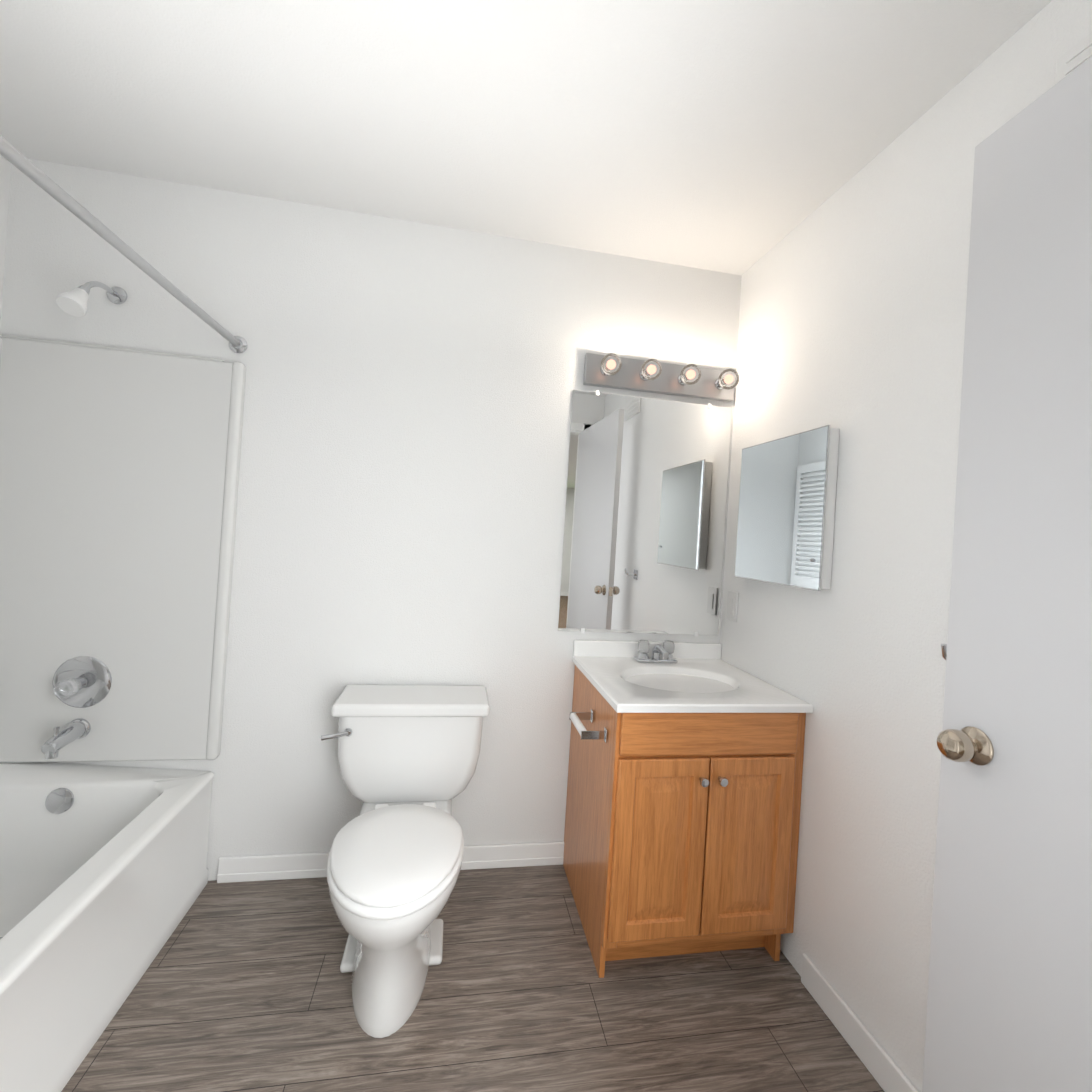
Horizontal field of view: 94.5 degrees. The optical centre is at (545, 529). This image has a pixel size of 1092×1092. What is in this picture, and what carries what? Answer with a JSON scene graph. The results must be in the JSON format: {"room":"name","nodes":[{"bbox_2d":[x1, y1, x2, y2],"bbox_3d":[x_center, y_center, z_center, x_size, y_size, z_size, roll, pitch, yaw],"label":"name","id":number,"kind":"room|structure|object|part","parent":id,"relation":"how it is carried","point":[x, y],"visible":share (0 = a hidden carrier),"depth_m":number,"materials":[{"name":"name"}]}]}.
{"room":"bathroom","nodes":[
{"label":"bathroom","id":0,"kind":"room"},
{"bbox_2d":[0,155,11,322],"bbox_3d":[-1.710,-0.024,0.612,0.100,2.440,2.120,4,0,-10],"label":"wall","id":1,"kind":"structure","parent":0,"point":[5,173],"depth_m":1.66,"materials":[{"name":"white paint"}]},
{"bbox_2d":[0,158,741,880],"bbox_3d":[-0.556,0.060,1.944,2.843,2.440,0.100,4,0,-10],"label":"wall","id":2,"kind":"structure","parent":0,"point":[404,458],"depth_m":1.88,"materials":[{"name":"white paint"}]},
{"bbox_2d":[0,135,246,352],"bbox_3d":[-0.961,-0.655,1.042,0.060,0.060,1.526,4,0,-10],"label":"rail","id":3,"kind":"object","parent":2,"relation":"attached to","point":[16,158],"visible":1,"depth_m":1.10,"materials":[{"name":"grey metal"}]},
{"bbox_2d":[217,841,563,882],"bbox_3d":[-0.540,1.240,1.891,1.255,0.085,0.012,4,0,-10],"label":"baseboard","id":4,"kind":"structure","parent":2,"relation":"attached to","point":[267,863],"depth_m":1.83,"materials":[{"name":"white paint"}]},
{"bbox_2d":[558,390,731,636],"bbox_3d":[0.414,-0.056,2.058,0.685,0.971,0.008,4,0,-10],"label":"mirror","id":5,"kind":"object","parent":2,"relation":"attached to","point":[644,524],"visible":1,"depth_m":2.06,"materials":[{"name":"clear glass"}]},
{"bbox_2d":[572,640,721,659],"bbox_3d":[0.419,0.488,2.054,0.631,0.064,0.022,4,0,-10],"label":"backsplash","id":6,"kind":"structure","parent":2,"relation":"attached to","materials":[{"name":"white stone"}]},
{"bbox_2d":[583,353,739,401],"bbox_3d":[0.476,-0.617,2.001,0.637,0.120,0.140,4,0,-10],"label":"sconce","id":7,"kind":"object","parent":2,"relation":"attached to","point":[612,370],"visible":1,"depth_m":2.02,"materials":[{"name":"silver metal"}]},
{"bbox_3d":[0.249,-0.631,1.934,0.080,0.080,0.088,4,0,-10],"label":"bulb","id":8,"kind":"part","parent":7,"relation":"part of","materials":[{"name":"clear glass"}]},
{"bbox_3d":[0.409,-0.621,1.962,0.080,0.080,0.088,4,0,-10],"label":"bulb","id":9,"kind":"part","parent":7,"relation":"part of","materials":[{"name":"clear glass"}]},
{"bbox_2d":[677,373,689,385],"bbox_3d":[0.559,-0.611,2.045,0.048,0.048,0.022,4,0,-10],"label":"socket","id":10,"kind":"object","parent":7,"relation":"attached to","point":[679,382],"depth_m":2.05,"materials":[{"name":"silver metal"}]},
{"bbox_3d":[0.569,-0.611,1.990,0.080,0.080,0.088,4,0,-10],"label":"bulb","id":11,"kind":"part","parent":7,"relation":"part of","materials":[{"name":"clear glass"}]},
{"bbox_2d":[714,378,726,389],"bbox_3d":[0.720,-0.601,2.073,0.048,0.048,0.022,4,0,-10],"label":"socket","id":12,"kind":"object","parent":7,"relation":"attached to","point":[716,384],"depth_m":2.07,"materials":[{"name":"silver metal"}]},
{"bbox_3d":[0.729,-0.601,2.019,0.080,0.080,0.088,4,0,-10],"label":"bulb","id":13,"kind":"part","parent":7,"relation":"part of","materials":[{"name":"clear glass"}]},
{"bbox_2d":[61,865,883,1091],"bbox_3d":[-0.451,1.330,0.889,2.843,0.100,2.220,4,0,-10],"label":"floor","id":14,"kind":"structure","parent":0,"point":[243,987],"depth_m":1.35,"materials":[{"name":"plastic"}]},
{"bbox_2d":[0,281,245,1091],"bbox_3d":[-1.352,0.197,0.979,0.756,2.050,1.520,4,0,-10],"label":"bathtub","id":15,"kind":"object","parent":14,"relation":"on","point":[119,474],"visible":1,"depth_m":1.67,"materials":[{"name":"white plastic"}]},
{"bbox_3d":[-1.540,0.664,1.612,0.054,0.061,0.134,4,0,-10],"label":"spout","id":16,"kind":"part","parent":15,"relation":"part of","materials":[{"name":"silver metal"}]},
{"bbox_3d":[-1.530,0.507,1.615,0.060,0.060,0.053,4,0,-10],"label":"valve knob","id":17,"kind":"part","parent":15,"relation":"part of","materials":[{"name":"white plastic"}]},
{"bbox_3d":[-1.454,-0.780,1.649,0.017,0.059,0.150,4,0,-10],"label":"shower arm","id":18,"kind":"part","parent":15,"relation":"part of"},
{"bbox_2d":[321,685,489,1037],"bbox_3d":[-0.450,0.932,1.539,0.532,0.705,0.711,4,0,-10],"label":"toilet","id":19,"kind":"object","parent":14,"relation":"on","point":[408,756],"visible":1,"depth_m":1.49,"materials":[{"name":"white ceramic"}]},
{"bbox_3d":[-0.678,0.663,1.622,0.080,0.021,0.033,4,0,-10],"label":"lever arm","id":20,"kind":"part","parent":19,"relation":"part of"},
{"bbox_3d":[-0.434,1.105,1.442,0.368,0.360,0.486,4,0,-10],"label":"bowl","id":21,"kind":"part","parent":19,"relation":"part of","materials":[{"name":"white ceramic"}]},
{"bbox_3d":[-0.416,0.890,1.416,0.362,0.026,0.436,4,0,-10],"label":"lid","id":22,"kind":"part","parent":19,"relation":"part of","materials":[{"name":"white plastic"}]},
{"bbox_3d":[-0.473,0.773,1.784,0.480,0.301,0.204,4,0,-10],"label":"tank","id":23,"kind":"part","parent":19,"relation":"part of","materials":[{"name":"white ceramic"}]},
{"bbox_3d":[-0.462,0.602,1.781,0.512,0.043,0.228,4,0,-10],"label":"tank lid","id":24,"kind":"part","parent":19,"relation":"part of","materials":[{"name":"white ceramic"}]},
{"bbox_2d":[563,640,813,977],"bbox_3d":[0.443,0.888,1.770,0.631,0.908,0.592,4,0,-10],"label":"bathroom vanity","id":25,"kind":"object","parent":14,"relation":"on","point":[683,806],"visible":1,"depth_m":1.53,"materials":[{"name":"brown wood"}]},
{"bbox_2d":[569,709,607,742],"bbox_3d":[0.133,0.631,1.631,0.080,0.040,0.184,4,0,-10],"label":"paper holder","id":26,"kind":"object","parent":25,"relation":"attached to","point":[575,718],"visible":0.98,"depth_m":1.58,"materials":[{"name":"silver metal"}]},
{"bbox_3d":[0.119,0.631,1.709,0.080,0.026,0.004,4,0,-10],"label":"arm","id":27,"kind":"part","parent":26,"relation":"part of"},
{"bbox_3d":[0.156,0.633,1.716,0.004,0.040,0.024,4,0,-10],"label":"plate","id":28,"kind":"part","parent":26,"relation":"part of","materials":[{"name":"silver metal"}]},
{"bbox_3d":[0.146,0.632,1.552,0.080,0.026,0.004,4,0,-10],"label":"arm","id":29,"kind":"part","parent":26,"relation":"part of"},
{"bbox_3d":[0.184,0.634,1.558,0.004,0.040,0.024,4,0,-10],"label":"plate","id":30,"kind":"part","parent":26,"relation":"part of","materials":[{"name":"silver metal"}]},
{"bbox_2d":[633,640,677,663],"bbox_3d":[0.438,0.477,1.949,0.164,0.084,0.125,4,0,-10],"label":"faucet","id":31,"kind":"object","parent":25,"relation":"on","point":[666,650],"depth_m":1.96,"materials":[{"name":"silver metal"}]},
{"bbox_3d":[0.335,0.939,1.490,0.282,0.528,0.018,4,0,-10],"label":"door","id":32,"kind":"part","parent":25,"relation":"part of","materials":[{"name":"brown wood"}]},
{"bbox_3d":[0.464,0.741,1.487,0.028,0.028,0.030,4,0,-10],"label":"knob","id":33,"kind":"part","parent":25,"relation":"part of","materials":[{"name":"silver metal"}]},
{"bbox_3d":[0.497,0.611,1.518,0.570,0.128,0.018,4,0,-10],"label":"drawer","id":34,"kind":"part","parent":25,"relation":"part of","materials":[{"name":"brown wood"}]},
{"bbox_3d":[0.522,0.745,1.498,0.028,0.028,0.030,4,0,-10],"label":"knob","id":35,"kind":"part","parent":25,"relation":"part of","materials":[{"name":"silver metal"}]},
{"bbox_3d":[0.617,0.958,1.540,0.282,0.528,0.018,4,0,-10],"label":"door","id":36,"kind":"part","parent":25,"relation":"part of","materials":[{"name":"brown wood"}]},
{"bbox_2d":[0,0,1051,275],"bbox_3d":[-0.292,-1.205,0.911,2.843,0.100,2.220,4,0,-10],"label":"ceiling","id":37,"kind":"structure","parent":0,"point":[736,136],"depth_m":1.35,"materials":[{"name":"white paint"}]},
{"bbox_2d":[720,0,1091,1091],"bbox_3d":[0.985,0.149,1.090,0.100,2.440,2.120,4,0,-10],"label":"wall","id":38,"kind":"structure","parent":0,"point":[852,308],"depth_m":1.35,"materials":[{"name":"white paint"}]},
{"bbox_2d":[726,591,738,621],"bbox_3d":[0.749,0.309,2.035,0.010,0.117,0.073,4,0,-10],"label":"light switch","id":39,"kind":"object","parent":38,"relation":"attached to","point":[732,606],"visible":1,"depth_m":2.02,"materials":[{"name":"white plastic"}]},
{"bbox_2d":[735,425,839,590],"bbox_3d":[0.805,-0.065,1.736,0.053,0.497,0.466,4,0,-10],"label":"medicine cabinet mirror","id":40,"kind":"object","parent":38,"relation":"attached to","point":[786,514],"visible":1,"depth_m":1.66,"materials":[{"name":"white glass"}]},
{"bbox_3d":[0.808,0.093,1.536,0.009,0.012,0.012,4,0,-10],"label":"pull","id":41,"kind":"part","parent":40,"relation":"part of","materials":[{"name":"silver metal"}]},
{"bbox_2d":[801,954,917,1091],"bbox_3d":[0.896,1.321,0.834,0.012,0.085,1.398,4,0,-10],"label":"baseboard","id":42,"kind":"structure","parent":38,"relation":"attached to","point":[884,1070],"depth_m":1.32,"materials":[{"name":"white paint"}]},
{"bbox_2d":[941,644,946,659],"bbox_3d":[0.884,0.280,1.087,0.079,0.066,0.060,4,0,-10],"label":"towel hook","id":43,"kind":"object","parent":38,"relation":"attached to","point":[944,650],"visible":0.1,"depth_m":1.08,"materials":[{"name":"silver metal"}]},
{"bbox_2d":[922,56,1091,1091],"bbox_3d":[0.825,0.289,0.559,0.101,2.108,0.875,4,0,-7],"label":"door","id":44,"kind":"structure","parent":38,"relation":"in","point":[1009,1002],"depth_m":0.86,"materials":[{"name":"white paint"}]},
{"bbox_3d":[0.755,0.394,0.921,0.066,0.066,0.066,4,0,-7],"label":"inside door knob","id":45,"kind":"part","parent":44,"relation":"part of","materials":[{"name":"silver metal"}]},
{"bbox_2d":[1055,32,1091,83],"bbox_3d":[1.032,-0.842,0.852,0.012,0.180,0.300,4,0,-10],"label":"air vent","id":46,"kind":"object","parent":38,"relation":"in","point":[1075,56],"visible":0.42,"depth_m":0.97,"materials":[{"name":"white paint"}]}
]}

